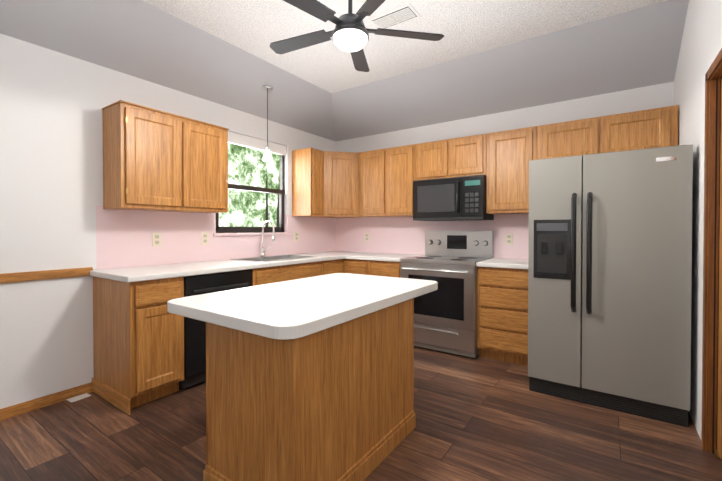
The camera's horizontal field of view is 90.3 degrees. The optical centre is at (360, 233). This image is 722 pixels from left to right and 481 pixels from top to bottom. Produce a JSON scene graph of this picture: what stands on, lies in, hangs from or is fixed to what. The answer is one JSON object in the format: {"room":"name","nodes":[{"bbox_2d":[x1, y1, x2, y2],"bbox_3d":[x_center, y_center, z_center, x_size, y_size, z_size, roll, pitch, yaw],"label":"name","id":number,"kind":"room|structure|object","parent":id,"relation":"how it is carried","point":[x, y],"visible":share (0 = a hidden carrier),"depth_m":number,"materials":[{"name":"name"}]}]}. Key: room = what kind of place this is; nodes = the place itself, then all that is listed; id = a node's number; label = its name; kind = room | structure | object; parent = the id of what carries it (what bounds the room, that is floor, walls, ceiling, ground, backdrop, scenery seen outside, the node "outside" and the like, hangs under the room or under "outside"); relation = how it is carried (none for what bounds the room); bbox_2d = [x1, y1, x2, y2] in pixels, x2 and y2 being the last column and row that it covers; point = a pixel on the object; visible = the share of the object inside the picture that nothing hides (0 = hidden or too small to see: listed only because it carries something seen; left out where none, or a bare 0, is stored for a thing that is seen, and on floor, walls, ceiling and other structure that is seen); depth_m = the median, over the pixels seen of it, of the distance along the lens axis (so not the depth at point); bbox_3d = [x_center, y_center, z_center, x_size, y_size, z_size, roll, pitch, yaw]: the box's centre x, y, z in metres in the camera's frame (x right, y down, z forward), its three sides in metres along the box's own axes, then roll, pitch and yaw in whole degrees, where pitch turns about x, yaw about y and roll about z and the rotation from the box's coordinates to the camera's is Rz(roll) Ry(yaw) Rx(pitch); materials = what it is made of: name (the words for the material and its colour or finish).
{"room":"kitchen","nodes":[
{"label":"kitchen","id":0,"kind":"room"},
{"bbox_2d":[0,33,335,408],"bbox_3d":[-2.034,-0.045,2.702,0.120,2.430,5.983,0,1,35],"label":"wall","id":1,"kind":"structure","parent":0,"point":[54,215],"depth_m":2.55,"materials":[{"name":"white paint"}]},
{"bbox_2d":[0,382,91,420],"bbox_3d":[-2.791,1.149,1.500,0.013,0.068,2.825,0,1,35],"label":"baseboard","id":2,"kind":"structure","parent":1,"relation":"attached to","point":[28,406],"depth_m":2.42,"materials":[{"name":"brown wood"}]},
{"bbox_2d":[0,267,92,282],"bbox_3d":[-2.793,0.291,1.475,0.026,0.060,2.855,0,1,35],"label":"chair rail","id":3,"kind":"object","parent":1,"relation":"attached to","point":[35,275],"visible":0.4,"depth_m":2.42,"materials":[{"name":"brown wood"}]},
{"bbox_2d":[152,233,160,245],"bbox_3d":[-1.727,0.051,3.036,0.007,0.115,0.072,0,1,35],"label":"electrical outlet","id":4,"kind":"object","parent":1,"relation":"attached to","point":[156,239],"visible":1,"depth_m":3.03,"materials":[{"name":"beige plastic"}]},
{"bbox_2d":[102,100,228,212],"bbox_3d":[-1.569,-0.567,2.975,0.326,0.757,0.882,0,1,35],"label":"upper cabinet","id":5,"kind":"object","parent":1,"relation":"attached to","point":[156,160],"visible":1,"depth_m":2.76,"materials":[{"name":"brown wood"}]},
{"bbox_2d":[201,232,208,244],"bbox_3d":[-1.477,0.047,3.398,0.007,0.115,0.072,0,1,35],"label":"electrical outlet","id":6,"kind":"object","parent":1,"relation":"attached to","point":[204,238],"visible":1,"depth_m":3.39,"materials":[{"name":"beige plastic"}]},
{"bbox_2d":[216,155,284,232],"bbox_3d":[-1.198,-0.523,3.916,0.052,1.030,0.950,0,1,35],"label":"window","id":7,"kind":"structure","parent":1,"relation":"in","point":[281,193],"depth_m":4.04,"materials":[{"name":"brown metal"}]},
{"bbox_2d":[228,131,285,155],"bbox_3d":[-1.169,-0.980,3.891,0.033,0.113,0.942,0,1,35],"label":"blind valance","id":8,"kind":"object","parent":7,"relation":"attached to","point":[247,141],"visible":0.6,"depth_m":3.88,"materials":[{"name":"white"}]},
{"bbox_2d":[213,233,290,235],"bbox_3d":[-1.153,0.005,3.891,0.073,0.025,1.010,0,1,35],"label":"window sill","id":9,"kind":"structure","parent":1,"relation":"attached to","point":[224,234],"depth_m":3.74,"materials":[{"name":"pink paint"}]},
{"bbox_2d":[294,232,298,240],"bbox_3d":[-0.791,0.036,4.394,0.007,0.115,0.072,0,1,35],"label":"electrical outlet","id":10,"kind":"object","parent":1,"relation":"attached to","point":[296,236],"visible":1,"depth_m":4.39,"materials":[{"name":"beige plastic"}]},
{"bbox_2d":[292,147,323,216],"bbox_3d":[-0.634,-0.603,4.332,0.325,0.790,0.235,0,1,35],"label":"upper cabinet","id":11,"kind":"object","parent":1,"relation":"attached to","point":[307,182],"visible":1,"depth_m":4.23,"materials":[{"name":"brown wood"}]},
{"bbox_2d":[0,0,688,141],"bbox_3d":[-0.507,-1.451,1.634,3.830,0.405,5.983,0,1,35],"label":"ceiling","id":12,"kind":"structure","parent":0,"point":[627,50],"depth_m":3.10,"materials":[{"name":"grey paint"}]},
{"bbox_2d":[262,85,272,160],"bbox_3d":[-0.947,-1.108,3.633,0.120,0.735,0.120,0,1,35],"label":"pendant light","id":13,"kind":"object","parent":12,"relation":"hanging from","point":[267,155],"visible":0.98,"depth_m":3.62,"materials":[{"name":"silver metal"}]},
{"bbox_2d":[0,347,721,480],"bbox_3d":[-0.062,1.235,1.357,4.910,0.100,5.983,0,1,35],"label":"floor","id":14,"kind":"structure","parent":0,"point":[478,418],"depth_m":2.05,"materials":[{"name":"wood"}]},
{"bbox_2d":[66,393,90,402],"bbox_3d":[-2.026,1.170,2.568,0.120,0.002,0.120,0,1,31],"label":"floor vent","id":15,"kind":"object","parent":14,"relation":"on","point":[79,397],"visible":0.64,"depth_m":2.56,"materials":[{"name":"white metal"}]},
{"bbox_2d":[92,276,183,414],"bbox_3d":[-1.634,0.742,2.632,0.623,0.858,0.372,0,1,35],"label":"base cabinet","id":16,"kind":"object","parent":14,"relation":"on","point":[138,343],"visible":0.9,"depth_m":2.46,"materials":[{"name":"brown wood"}]},
{"bbox_2d":[179,269,252,389],"bbox_3d":[-1.348,0.737,3.033,0.620,0.858,0.606,0,1,35],"label":"dishwasher","id":17,"kind":"object","parent":14,"relation":"on","point":[194,351],"visible":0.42,"depth_m":2.71,"materials":[{"name":"black"}]},
{"bbox_2d":[250,261,320,285],"bbox_3d":[-0.924,0.730,3.663,0.623,0.858,0.908,0,1,35],"label":"base cabinet","id":18,"kind":"object","parent":14,"relation":"on","point":[267,275],"visible":0.25,"depth_m":3.41,"materials":[{"name":"brown wood"}]},
{"bbox_2d":[203,301,415,480],"bbox_3d":[-0.200,0.778,1.918,0.588,0.800,1.028,0,1,35],"label":"kitchen island","id":19,"kind":"object","parent":14,"relation":"on","point":[309,378],"depth_m":1.56,"materials":[{"name":"brown wood"}]},
{"bbox_2d":[167,273,437,344],"bbox_3d":[-0.219,0.351,2.097,0.880,0.049,1.420,0,1,35],"label":"island countertop","id":20,"kind":"structure","parent":19,"relation":"on","point":[285,311],"depth_m":1.72,"materials":[{"name":"white laminate"}]},
{"bbox_2d":[321,259,343,274],"bbox_3d":[-0.382,0.722,4.450,0.623,0.858,0.999,0,1,35],"label":"base cabinet","id":21,"kind":"object","parent":14,"relation":"on","point":[332,266],"visible":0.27,"depth_m":4.00,"materials":[{"name":"brown wood"}]},
{"bbox_2d":[89,252,367,282],"bbox_3d":[-0.915,0.279,3.654,0.641,0.040,2.906,0,1,35],"label":"countertop","id":22,"kind":"structure","parent":21,"relation":"on","point":[141,273],"depth_m":2.83,"materials":[{"name":"white laminate"}]},
{"bbox_2d":[260,220,274,256],"bbox_3d":[-0.962,0.054,3.826,0.209,0.386,0.128,0,1,35],"label":"chrome faucet","id":23,"kind":"object","parent":22,"relation":"on","point":[262,253],"visible":1,"depth_m":3.82,"materials":[{"name":"white metal"}]},
{"bbox_2d":[230,255,317,261],"bbox_3d":[-0.878,0.272,3.722,0.466,0.046,0.766,0,1,35],"label":"sink","id":24,"kind":"object","parent":22,"relation":"in","point":[271,258],"visible":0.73,"depth_m":3.81,"materials":[{"name":"silver metal"}]},
{"bbox_2d":[316,251,354,253],"bbox_3d":[-0.281,0.269,4.584,0.390,0.040,0.656,0,1,35],"label":"countertop","id":25,"kind":"structure","parent":21,"relation":"on","point":[330,252],"depth_m":4.69,"materials":[{"name":"white laminate"}]},
{"bbox_2d":[344,252,419,261],"bbox_3d":[0.298,0.274,4.185,0.718,0.040,0.656,0,1,35],"label":"countertop","id":26,"kind":"structure","parent":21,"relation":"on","point":[392,257],"depth_m":4.05,"materials":[{"name":"white laminate"}]},
{"bbox_2d":[344,259,369,274],"bbox_3d":[0.112,0.723,4.338,0.360,0.858,0.623,0,1,35],"label":"base cabinet","id":27,"kind":"object","parent":14,"relation":"on","point":[353,266],"visible":0.23,"depth_m":4.07,"materials":[{"name":"brown wood"}]},
{"bbox_2d":[370,260,399,277],"bbox_3d":[0.433,0.725,4.117,0.414,0.858,0.623,0,1,35],"label":"base cabinet","id":28,"kind":"object","parent":14,"relation":"on","point":[385,268],"visible":0.23,"depth_m":3.86,"materials":[{"name":"brown wood"}]},
{"bbox_2d":[400,231,493,358],"bbox_3d":[0.888,0.566,3.732,0.764,1.185,0.717,0,1,35],"label":"range","id":29,"kind":"object","parent":14,"relation":"on","point":[445,316],"visible":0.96,"depth_m":3.48,"materials":[{"name":"silver metal"}]},
{"bbox_2d":[477,267,527,365],"bbox_3d":[1.444,0.733,3.420,0.502,0.858,0.623,0,1,35],"label":"base cabinet","id":30,"kind":"object","parent":14,"relation":"on","point":[502,314],"visible":0.56,"depth_m":3.18,"materials":[{"name":"brown wood"}]},
{"bbox_2d":[476,258,527,268],"bbox_3d":[1.442,0.282,3.411,0.503,0.040,0.633,0,1,35],"label":"countertop","id":31,"kind":"structure","parent":30,"relation":"on","point":[508,263],"depth_m":3.25,"materials":[{"name":"white laminate"}]},
{"bbox_2d":[528,144,692,426],"bbox_3d":[1.855,0.312,2.760,0.893,1.715,1.041,0,1,35],"label":"refrigerator","id":32,"kind":"object","parent":14,"relation":"on","point":[609,277],"visible":1,"depth_m":2.35,"materials":[{"name":"grey metal"}]},
{"bbox_2d":[143,0,666,92],"bbox_3d":[-0.499,-1.619,1.202,3.090,0.060,5.043,0,1,35],"label":"ceiling","id":33,"kind":"structure","parent":0,"point":[256,28],"depth_m":2.79,"materials":[{"name":"white paint"}]},
{"bbox_2d":[269,0,443,71],"bbox_3d":[-0.097,-1.360,2.173,1.130,0.477,1.130,0,1,35],"label":"ceiling fan","id":34,"kind":"object","parent":33,"relation":"hanging from","point":[350,32],"visible":1,"depth_m":2.16,"materials":[{"name":"black"}]},
{"bbox_2d":[369,3,419,28],"bbox_3d":[0.248,-1.596,2.665,0.340,0.016,0.180,0,1,35],"label":"ceiling vent","id":35,"kind":"object","parent":33,"relation":"in","point":[398,15],"visible":0.94,"depth_m":2.64,"materials":[{"name":"white metal"}]},
{"bbox_2d":[336,82,673,258],"bbox_3d":[1.206,-0.060,4.029,3.710,2.430,0.120,0,1,35],"label":"wall","id":36,"kind":"structure","parent":0,"point":[401,235],"depth_m":3.91,"materials":[{"name":"white paint"}]},
{"bbox_2d":[317,151,360,217],"bbox_3d":[-0.277,-0.606,4.602,0.606,0.790,0.606,0,1,35],"label":"upper cabinet","id":37,"kind":"object","parent":36,"relation":"attached to","point":[341,184],"visible":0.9,"depth_m":4.38,"materials":[{"name":"brown wood"}]},
{"bbox_2d":[365,233,368,241],"bbox_3d":[0.079,0.048,4.729,0.072,0.115,0.007,0,1,35],"label":"electrical outlet","id":38,"kind":"object","parent":36,"relation":"attached to","point":[366,236],"visible":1,"depth_m":4.72,"materials":[{"name":"beige plastic"}]},
{"bbox_2d":[359,144,415,216],"bbox_3d":[0.372,-0.603,4.325,0.769,0.790,0.325,0,1,35],"label":"upper cabinet","id":39,"kind":"object","parent":36,"relation":"attached to","point":[387,177],"visible":0.94,"depth_m":4.18,"materials":[{"name":"brown wood"}]},
{"bbox_2d":[416,134,485,179],"bbox_3d":[1.005,-0.788,3.887,0.764,0.410,0.325,0,1,35],"label":"upper cabinet","id":40,"kind":"object","parent":36,"relation":"attached to","point":[458,157],"visible":0.92,"depth_m":3.73,"materials":[{"name":"brown wood"}]},
{"bbox_2d":[413,175,493,220],"bbox_3d":[0.976,-0.361,3.850,0.760,0.436,0.427,0,1,35],"label":"over-the-range microwave","id":41,"kind":"object","parent":40,"relation":"attached to","point":[462,198],"visible":1,"depth_m":3.68,"materials":[{"name":"black"}]},
{"bbox_2d":[505,234,512,244],"bbox_3d":[1.536,0.059,3.725,0.072,0.115,0.007,0,1,35],"label":"electrical outlet","id":42,"kind":"object","parent":36,"relation":"attached to","point":[508,239],"visible":1,"depth_m":3.72,"materials":[{"name":"beige plastic"}]},
{"bbox_2d":[486,126,536,213],"bbox_3d":[1.508,-0.595,3.542,0.454,0.790,0.325,0,1,35],"label":"upper cabinet","id":43,"kind":"object","parent":36,"relation":"attached to","point":[510,154],"visible":0.85,"depth_m":3.42,"materials":[{"name":"brown wood"}]},
{"bbox_2d":[537,105,677,159],"bbox_3d":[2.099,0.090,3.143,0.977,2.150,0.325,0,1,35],"label":"upper cabinet","id":44,"kind":"object","parent":36,"relation":"attached to","point":[648,128],"visible":0.69,"depth_m":2.97,"materials":[{"name":"brown wood"}]},
{"bbox_2d":[674,0,721,438],"bbox_3d":[0.987,-0.224,0.545,0.120,2.835,5.863,0,1,35],"label":"wall","id":45,"kind":"structure","parent":0,"point":[701,45],"depth_m":2.18,"materials":[{"name":"white paint"}]},
{"bbox_2d":[701,48,721,458],"bbox_3d":[1.668,0.158,1.538,0.140,2.050,0.971,0,1,35],"label":"door frame","id":46,"kind":"structure","parent":45,"relation":"attached to","point":[711,437],"depth_m":1.92,"materials":[{"name":"brown wood"}]},
{"label":"outside","id":47,"kind":"structure","parent":0,"visible":0},
{"bbox_2d":[219,143,279,226],"bbox_3d":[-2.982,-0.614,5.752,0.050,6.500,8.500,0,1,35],"label":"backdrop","id":48,"kind":"structure","parent":47,"point":[247,166],"depth_m":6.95,"materials":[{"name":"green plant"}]}
]}

